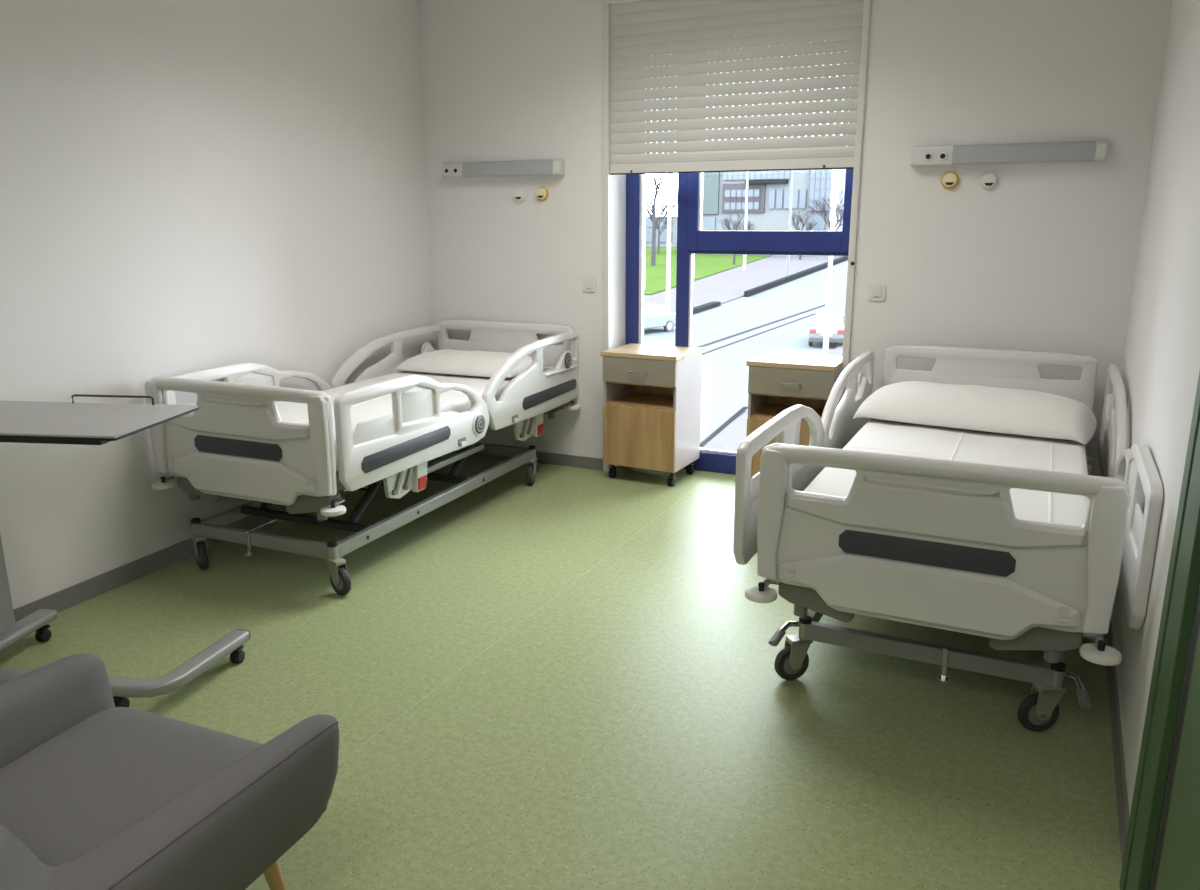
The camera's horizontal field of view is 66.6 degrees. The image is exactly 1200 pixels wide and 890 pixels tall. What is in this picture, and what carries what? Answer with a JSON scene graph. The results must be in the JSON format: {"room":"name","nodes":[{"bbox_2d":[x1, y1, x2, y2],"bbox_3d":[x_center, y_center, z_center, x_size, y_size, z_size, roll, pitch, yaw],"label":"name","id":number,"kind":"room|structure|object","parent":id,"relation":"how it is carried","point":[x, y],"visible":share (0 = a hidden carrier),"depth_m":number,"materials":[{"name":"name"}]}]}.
{"room":"hospital room","nodes":[
{"label":"hospital room","id":0,"kind":"room"},
{"bbox_2d":[0,0,433,608],"bbox_3d":[-2.400,-0.810,3.400,0.150,3.150,6.877,5,15,22],"label":"wall","id":1,"kind":"structure","parent":0,"point":[186,186],"depth_m":4.23,"materials":[{"name":"white paint"}]},
{"bbox_2d":[13,488,345,621],"bbox_3d":[-2.388,0.725,3.578,0.012,0.085,6.517,5,15,22],"label":"baseboard","id":2,"kind":"structure","parent":1,"relation":"attached to","point":[66,598],"depth_m":4.13,"materials":[{"name":"grey plastic"}]},
{"bbox_2d":[0,452,1121,889],"bbox_3d":[-0.588,0.977,2.962,4.166,0.120,6.860,6,15,25],"label":"floor","id":3,"kind":"structure","parent":0,"point":[639,729],"depth_m":3.09,"materials":[{"name":"green laminate"}]},
{"bbox_2d":[0,394,249,706],"bbox_3d":[-1.815,0.354,3.197,0.965,0.984,0.537,2,14,7],"label":"table","id":4,"kind":"object","parent":3,"relation":"on","point":[78,423],"visible":1,"depth_m":3.14,"materials":[{"name":"grey metal"}]},
{"bbox_2d":[0,438,110,444],"bbox_3d":[-1.907,-0.059,3.061,0.750,0.019,0.345,2,14,7],"label":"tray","id":5,"kind":"object","parent":4,"relation":"on","point":[78,441],"depth_m":2.86,"materials":[{"name":"black plastic"}]},
{"bbox_2d":[0,654,339,889],"bbox_3d":[-1.088,0.825,1.891,0.877,0.700,0.770,6,15,23],"label":"armchair","id":6,"kind":"object","parent":3,"relation":"on","point":[96,794],"visible":1,"depth_m":1.87,"materials":[{"name":"grey fabric"}]},
{"bbox_2d":[144,320,579,595],"bbox_3d":[-1.096,-0.087,5.056,1.080,0.940,2.454,6,15,23],"label":"hospital bed","id":7,"kind":"object","parent":3,"relation":"on","point":[237,444],"visible":0.95,"depth_m":4.18,"materials":[{"name":"white plastic"}]},
{"bbox_2d":[189,492,199,500],"bbox_3d":[-1.880,0.208,4.232,0.043,0.090,0.044,6,15,23],"label":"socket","id":8,"kind":"object","parent":7,"relation":"attached to","point":[193,496],"depth_m":4.22,"materials":[{"name":"white plastic"}]},
{"bbox_2d":[316,512,327,520],"bbox_3d":[-1.202,0.277,3.944,0.043,0.090,0.044,6,15,23],"label":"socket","id":9,"kind":"object","parent":7,"relation":"attached to","point":[320,517],"depth_m":3.93,"materials":[{"name":"white plastic"}]},
{"bbox_2d":[276,367,554,470],"bbox_3d":[-1.097,-0.233,5.018,0.880,0.134,2.220,6,15,23],"label":"mattress","id":10,"kind":"object","parent":7,"relation":"on","point":[451,400],"visible":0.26,"depth_m":4.78,"materials":[{"name":"white fabric"}]},
{"bbox_2d":[395,349,548,377],"bbox_3d":[-0.791,-0.523,5.668,0.840,0.110,0.520,6,15,23],"label":"pillow","id":11,"kind":"object","parent":10,"relation":"on","point":[445,361],"visible":0.81,"depth_m":5.50,"materials":[{"name":"fabric"}]},
{"bbox_2d":[548,413,554,418],"bbox_3d":[-0.313,-0.216,5.917,0.043,0.090,0.044,6,15,23],"label":"socket","id":12,"kind":"object","parent":7,"relation":"attached to","point":[550,415],"depth_m":5.91,"materials":[{"name":"white plastic"}]},
{"bbox_2d":[338,484,699,763],"bbox_3d":[-0.758,0.948,2.832,0.004,0.001,6.500,6,15,25],"label":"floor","id":13,"kind":"structure","parent":3,"relation":"attached to","point":[699,484],"depth_m":3.51,"materials":[{"name":"green plastic"}]},
{"bbox_2d":[600,343,701,485],"bbox_3d":[0.317,-0.193,5.726,0.503,0.811,0.446,7,16,27],"label":"bedside cabinet","id":14,"kind":"object","parent":3,"relation":"on","point":[652,404],"visible":1,"depth_m":5.58,"materials":[{"name":"brown wood"}]},
{"bbox_2d":[607,381,673,388],"bbox_3d":[0.329,-0.405,5.689,0.452,0.010,0.382,7,16,27],"label":"shelf","id":15,"kind":"object","parent":14,"relation":"attached to","point":[641,383],"depth_m":5.49,"materials":[{"name":"brown wood"}]},
{"bbox_2d":[607,392,673,410],"bbox_3d":[0.330,-0.273,5.722,0.452,0.014,0.382,7,16,27],"label":"shelf","id":16,"kind":"object","parent":14,"relation":"attached to","point":[623,401],"depth_m":5.68,"materials":[{"name":"brown wood"}]},
{"bbox_2d":[746,352,842,477],"bbox_3d":[1.142,-0.101,5.346,0.503,0.811,0.446,6,15,25],"label":"bedside cabinet","id":17,"kind":"object","parent":3,"relation":"on","point":[777,381],"visible":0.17,"depth_m":5.16,"materials":[{"name":"brown wood"}]},
{"bbox_2d":[751,404,823,422],"bbox_3d":[1.155,-0.182,5.341,0.452,0.014,0.382,6,15,25],"label":"shelf","id":18,"kind":"object","parent":17,"relation":"attached to","point":[763,413],"depth_m":5.38,"materials":[{"name":"brown wood"}]},
{"bbox_2d":[752,393,827,399],"bbox_3d":[1.154,-0.314,5.309,0.452,0.010,0.382,6,15,25],"label":"shelf","id":19,"kind":"object","parent":17,"relation":"attached to","point":[792,395],"depth_m":5.10,"materials":[{"name":"brown wood"}]},
{"bbox_2d":[733,346,1163,730],"bbox_3d":[1.469,0.222,3.772,1.210,0.940,2.450,6,15,25],"label":"hospital bed","id":20,"kind":"object","parent":3,"relation":"on","point":[929,542],"visible":0.87,"depth_m":2.75,"materials":[{"name":"white plastic"}]},
{"bbox_2d":[794,604,807,616],"bbox_3d":[0.656,0.509,2.979,0.043,0.090,0.044,6,15,25],"label":"socket","id":21,"kind":"object","parent":20,"relation":"attached to","point":[800,610],"depth_m":2.97,"materials":[{"name":"white plastic"}]},
{"bbox_2d":[803,418,1088,525],"bbox_3d":[1.474,0.076,3.733,0.916,0.133,2.220,6,15,25],"label":"mattress","id":22,"kind":"object","parent":20,"relation":"on","point":[877,435],"visible":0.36,"depth_m":3.64,"materials":[{"name":"white fabric"}]},
{"bbox_2d":[853,381,1096,443],"bbox_3d":[1.726,-0.188,4.205,0.994,0.158,0.560,8,16,31],"label":"pillow","id":23,"kind":"object","parent":22,"relation":"on","point":[971,407],"visible":1,"depth_m":4.01,"materials":[{"name":"fabric"}]},
{"bbox_2d":[1043,651,1060,662],"bbox_3d":[1.321,0.585,2.664,0.043,0.090,0.044,6,15,25],"label":"socket","id":24,"kind":"object","parent":20,"relation":"attached to","point":[1049,656],"depth_m":2.65,"materials":[{"name":"white plastic"}]},
{"bbox_2d":[417,0,1170,476],"bbox_3d":[0.801,-1.323,5.420,4.166,3.150,0.352,6,15,25],"label":"wall","id":25,"kind":"structure","parent":0,"point":[1043,259],"depth_m":4.81,"materials":[{"name":"white paint"}]},
{"bbox_2d":[442,158,564,178],"bbox_3d":[-0.625,-1.744,5.767,0.867,0.100,0.077,6,15,25],"label":"light","id":26,"kind":"object","parent":25,"relation":"attached to","point":[529,167],"visible":1,"depth_m":5.73,"materials":[{"name":"metal"}]},
{"bbox_2d":[444,168,449,173],"bbox_3d":[-0.976,-1.778,5.930,0.040,0.040,0.077,6,15,25],"label":"socket","id":27,"kind":"object","parent":26,"relation":"attached to","point":[446,170],"depth_m":5.90,"materials":[{"name":"black plastic"}]},
{"bbox_2d":[453,167,458,173],"bbox_3d":[-0.912,-1.771,5.901,0.040,0.040,0.077,6,15,25],"label":"socket","id":28,"kind":"object","parent":26,"relation":"attached to","point":[455,169],"depth_m":5.87,"materials":[{"name":"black plastic"}]},
{"bbox_2d":[462,159,552,176],"bbox_3d":[-0.585,-1.732,5.724,0.657,0.092,0.022,6,15,25],"label":"diffuser","id":29,"kind":"object","parent":26,"relation":"attached to","point":[529,167],"depth_m":5.72,"materials":[{"name":"white plastic"}]},
{"bbox_2d":[514,188,525,202],"bbox_3d":[-0.510,-1.580,5.779,0.088,0.088,0.028,6,15,25],"label":"outlet","id":30,"kind":"object","parent":25,"relation":"attached to","point":[519,194],"visible":1,"depth_m":5.77,"materials":[{"name":"white plastic"}]},
{"bbox_2d":[453,450,603,470],"bbox_3d":[0.728,0.207,5.630,4.166,0.078,0.012,6,15,25],"label":"baseboard","id":31,"kind":"structure","parent":25,"relation":"attached to","point":[542,457],"depth_m":6.07,"materials":[{"name":"grey plastic"}]},
{"bbox_2d":[536,187,548,200],"bbox_3d":[-0.367,-1.570,5.712,0.088,0.088,0.028,6,15,25],"label":"outlet","id":32,"kind":"object","parent":25,"relation":"attached to","point":[542,193],"visible":1,"depth_m":5.70,"materials":[{"name":"yellow plastic"}]},
{"bbox_2d":[582,277,595,291],"bbox_3d":[-0.070,-1.002,5.716,0.090,0.090,0.014,6,15,25],"label":"wall switch","id":33,"kind":"object","parent":25,"relation":"attached to","point":[588,284],"visible":1,"depth_m":5.71,"materials":[{"name":"plastic"}]},
{"bbox_2d":[602,4,610,470],"bbox_3d":[0.044,-1.192,5.630,0.038,2.800,0.046,6,15,25],"label":"trim","id":34,"kind":"structure","parent":25,"relation":"attached to","point":[606,15],"depth_m":5.52,"materials":[{"name":"white"}]},
{"bbox_2d":[610,0,863,174],"bbox_3d":[0.716,-2.139,5.076,1.443,1.190,0.028,6,15,25],"label":"roller shutter","id":35,"kind":"object","parent":25,"relation":"attached to","point":[739,47],"visible":1,"depth_m":5.09,"materials":[{"name":"plastic"}]},
{"bbox_2d":[626,75,855,474],"bbox_3d":[0.830,-1.172,5.557,1.453,2.790,0.083,6,15,25],"label":"window","id":36,"kind":"structure","parent":25,"relation":"in","point":[691,240],"depth_m":5.66,"materials":[{"name":"blue metal"}]},
{"bbox_2d":[840,0,871,400],"bbox_3d":[1.385,-1.189,4.975,0.038,3.100,0.046,6,15,25],"label":"trim","id":37,"kind":"structure","parent":25,"relation":"attached to","point":[851,269],"depth_m":4.93,"materials":[{"name":"white"}]},
{"bbox_2d":[850,0,869,265],"bbox_3d":[1.377,-1.693,4.820,0.022,1.467,0.020,6,15,25],"label":"strap","id":38,"kind":"object","parent":25,"relation":"hanging from","point":[852,263],"visible":1,"depth_m":4.83,"materials":[{"name":"white fabric"}]},
{"bbox_2d":[868,284,885,300],"bbox_3d":[1.511,-0.832,4.986,0.090,0.090,0.014,6,15,25],"label":"wall switch","id":39,"kind":"object","parent":25,"relation":"attached to","point":[876,292],"visible":1,"depth_m":4.98,"materials":[{"name":"plastic"}]},
{"bbox_2d":[941,172,958,188],"bbox_3d":[1.802,-1.362,4.704,0.088,0.088,0.028,6,15,25],"label":"outlet","id":40,"kind":"object","parent":25,"relation":"attached to","point":[949,180],"visible":1,"depth_m":4.69,"materials":[{"name":"yellow plastic"}]},
{"bbox_2d":[980,172,998,189],"bbox_3d":[1.972,-1.338,4.627,0.088,0.088,0.028,6,15,25],"label":"outlet","id":41,"kind":"object","parent":25,"relation":"attached to","point":[989,180],"visible":1,"depth_m":4.62,"materials":[{"name":"white plastic"}]},
{"bbox_2d":[911,139,1107,166],"bbox_3d":[2.018,-1.451,4.548,0.890,0.103,0.077,6,15,25],"label":"light","id":42,"kind":"object","parent":25,"relation":"attached to","point":[1072,151],"visible":1,"depth_m":4.52,"materials":[{"name":"metal"}]},
{"bbox_2d":[924,152,932,160],"bbox_3d":[1.692,-1.482,4.699,0.040,0.040,0.077,6,15,25],"label":"socket","id":43,"kind":"object","parent":42,"relation":"attached to","point":[928,156],"depth_m":4.67,"materials":[{"name":"black plastic"}]},
{"bbox_2d":[939,152,946,159],"bbox_3d":[1.756,-1.475,4.670,0.040,0.040,0.077,6,15,25],"label":"socket","id":44,"kind":"object","parent":42,"relation":"attached to","point":[942,155],"depth_m":4.64,"materials":[{"name":"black plastic"}]},
{"bbox_2d":[952,141,1095,164],"bbox_3d":[2.076,-1.437,4.497,0.640,0.095,0.022,6,15,25],"label":"diffuser","id":45,"kind":"object","parent":42,"relation":"attached to","point":[1043,151],"depth_m":4.49,"materials":[{"name":"white plastic"}]},
{"bbox_2d":[1111,0,1199,885],"bbox_3d":[1.296,-0.400,1.697,0.160,3.150,6.866,7,16,26],"label":"wall","id":46,"kind":"structure","parent":0,"point":[1160,370],"depth_m":2.87,"materials":[{"name":"white paint"}]},
{"bbox_2d":[1105,620,1129,863],"bbox_3d":[1.144,1.117,1.949,0.012,0.085,6.510,7,16,26],"label":"baseboard","id":47,"kind":"structure","parent":46,"relation":"attached to","point":[1119,764],"depth_m":2.70,"materials":[{"name":"grey plastic"}]},
{"bbox_2d":[1120,371,1199,889],"bbox_3d":[1.043,0.159,1.377,0.194,2.220,1.410,7,16,26],"label":"door","id":48,"kind":"structure","parent":46,"relation":"in","point":[1176,865],"depth_m":1.84,"materials":[{"name":"green paint"}]},
{"label":"outside","id":49,"kind":"structure","parent":0,"visible":0},
{"bbox_2d":[645,256,842,312],"bbox_3d":[39.018,-44.834,205.866,70.000,0.300,386.000,6,15,25],"label":"pavement","id":50,"kind":"structure","parent":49,"point":[729,285],"depth_m":92.62,"materials":[{"name":"grey concrete"}]},
{"bbox_2d":[743,171,748,270],"bbox_3d":[17.615,-26.249,105.458,2.094,12.385,0.924,6,15,25],"label":"street lamp","id":51,"kind":"object","parent":50,"relation":"on","point":[747,172],"visible":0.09,"depth_m":105.78,"materials":[{"name":"white metal"}]},
{"bbox_2d":[702,146,845,256],"bbox_3d":[30.144,-42.371,159.367,25.200,17.600,26.200,6,15,25],"label":"office building","id":52,"kind":"structure","parent":50,"relation":"on","point":[724,193],"depth_m":148.08,"materials":[{"name":"concrete"}]},
{"bbox_2d":[787,208,818,259],"bbox_3d":[29.953,-31.237,135.117,5.159,7.693,5.127,6,15,25],"label":"bare tree","id":53,"kind":"object","parent":50,"relation":"on","point":[809,224],"visible":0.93,"depth_m":134.32,"materials":[{"name":"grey plant"}]},
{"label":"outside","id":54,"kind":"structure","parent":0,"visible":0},
{"bbox_2d":[644,247,771,294],"bbox_3d":[-66.644,-41.050,191.721,231.600,0.300,163.000,6,15,25],"label":"lawn","id":55,"kind":"structure","parent":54,"point":[705,265],"depth_m":117.80,"materials":[{"name":"green plant"}]},
{"bbox_2d":[644,216,676,246],"bbox_3d":[11.755,-47.027,201.417,28.000,6.500,14.200,6,15,25],"label":"building","id":56,"kind":"structure","parent":55,"relation":"on","point":[648,223],"depth_m":193.56,"materials":[{"name":"white concrete"}]},
{"bbox_2d":[645,201,675,253],"bbox_3d":[9.969,-37.335,156.738,7.055,9.251,6.987,6,15,25],"label":"bare tree","id":57,"kind":"object","parent":55,"relation":"on","point":[672,213],"visible":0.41,"depth_m":156.90,"materials":[{"name":"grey plant"}]},
{"bbox_2d":[645,173,677,265],"bbox_3d":[6.449,-30.282,117.404,9.361,14.548,8.202,6,15,25],"label":"bare tree","id":58,"kind":"object","parent":55,"relation":"on","point":[657,185],"visible":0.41,"depth_m":117.08,"materials":[{"name":"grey plant"}]},
{"bbox_2d":[718,211,755,264],"bbox_3d":[17.953,-26.982,119.386,5.190,7.103,4.889,6,15,25],"label":"bare tree","id":59,"kind":"object","parent":55,"relation":"on","point":[725,224],"visible":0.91,"depth_m":118.81,"materials":[{"name":"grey plant"}]},
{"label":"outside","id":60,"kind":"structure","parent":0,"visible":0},
{"bbox_2d":[702,345,842,451],"bbox_3d":[106.686,-36.423,170.901,76.900,0.300,393.000,6,15,25],"label":"pavement","id":61,"kind":"structure","parent":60,"point":[731,436],"depth_m":26.27,"materials":[{"name":"grey concrete"}]},
{"bbox_2d":[700,406,747,447],"bbox_3d":[3.502,-0.433,26.873,0.170,0.020,7.328,5,15,21],"label":"strip","id":62,"kind":"object","parent":61,"relation":"on","point":[744,408],"visible":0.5,"depth_m":27.31,"materials":[{"name":"metal"}]},
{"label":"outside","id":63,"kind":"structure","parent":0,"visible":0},
{"bbox_2d":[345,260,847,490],"bbox_3d":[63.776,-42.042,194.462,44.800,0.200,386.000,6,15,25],"label":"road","id":64,"kind":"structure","parent":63,"point":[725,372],"depth_m":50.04,"materials":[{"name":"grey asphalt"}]},
{"bbox_2d":[644,304,675,331],"bbox_3d":[2.349,-7.010,50.770,4.300,1.465,1.784,-13,19,-41],"label":"parked car","id":65,"kind":"object","parent":64,"relation":"on","point":[655,316],"visible":0.45,"depth_m":50.54,"materials":[{"name":"white paint"}]},
{"bbox_2d":[666,152,671,309],"bbox_3d":[4.862,-13.268,55.468,2.175,11.380,0.534,12,19,41],"label":"street lamp","id":66,"kind":"object","parent":64,"relation":"on","point":[668,263],"visible":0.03,"depth_m":56.38,"materials":[{"name":"white metal"}]},
{"bbox_2d":[693,301,720,314],"bbox_3d":[7.105,-9.386,63.200,0.599,0.500,7.032,6,15,22],"label":"strip","id":67,"kind":"object","parent":64,"relation":"on","point":[713,304],"visible":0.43,"depth_m":63.27,"materials":[{"name":"stone"}]},
{"bbox_2d":[702,314,814,354],"bbox_3d":[9.403,-6.425,51.410,0.180,0.020,21.019,7,16,27],"label":"strip","id":68,"kind":"object","parent":64,"relation":"on","point":[811,314],"visible":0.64,"depth_m":49.53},
{"bbox_2d":[695,304,824,347],"bbox_3d":[10.157,-7.275,54.821,0.280,0.020,28.030,7,16,27],"label":"strip","id":69,"kind":"object","parent":64,"relation":"on","point":[743,332],"visible":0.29,"depth_m":52.90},
{"bbox_2d":[786,170,792,275],"bbox_3d":[19.641,-23.035,90.420,2.060,13.380,0.888,6,15,25],"label":"street lamp","id":70,"kind":"object","parent":64,"relation":"on","point":[791,183],"visible":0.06,"depth_m":90.99,"materials":[{"name":"metal"}]},
{"bbox_2d":[744,256,847,296],"bbox_3d":[27.315,-22.049,113.470,7.600,0.600,88.000,6,15,25],"label":"strip","id":71,"kind":"object","parent":64,"relation":"on","point":[767,286],"visible":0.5,"depth_m":91.21,"materials":[{"name":"metal"}]},
{"bbox_2d":[807,187,843,230],"bbox_3d":[34.063,-32.562,134.503,8.049,10.530,7.395,6,15,25],"label":"bare tree","id":72,"kind":"object","parent":64,"relation":"on","point":[824,212],"visible":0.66,"depth_m":134.60,"materials":[{"name":"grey plant"}]},
{"bbox_2d":[808,313,844,345],"bbox_3d":[11.608,-5.905,46.183,1.784,1.465,4.300,4,15,17],"label":"parked car","id":73,"kind":"object","parent":64,"relation":"on","point":[816,330],"visible":0.6,"depth_m":44.46,"materials":[{"name":"white paint"}]},
{"bbox_2d":[809,329,816,332],"bbox_3d":[10.358,-5.550,44.429,0.340,0.200,0.100,4,15,17],"label":"tail light","id":74,"kind":"object","parent":73,"relation":"attached to","point":[810,330],"depth_m":44.38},
{"bbox_2d":[822,256,832,354],"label":"street lamp","id":75,"kind":"object","parent":64,"relation":"on","point":[828,301],"depth_m":40.73,"materials":[{"name":"white metal"}]},
{"bbox_2d":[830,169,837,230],"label":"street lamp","id":76,"kind":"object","parent":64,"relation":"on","point":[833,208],"depth_m":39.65,"materials":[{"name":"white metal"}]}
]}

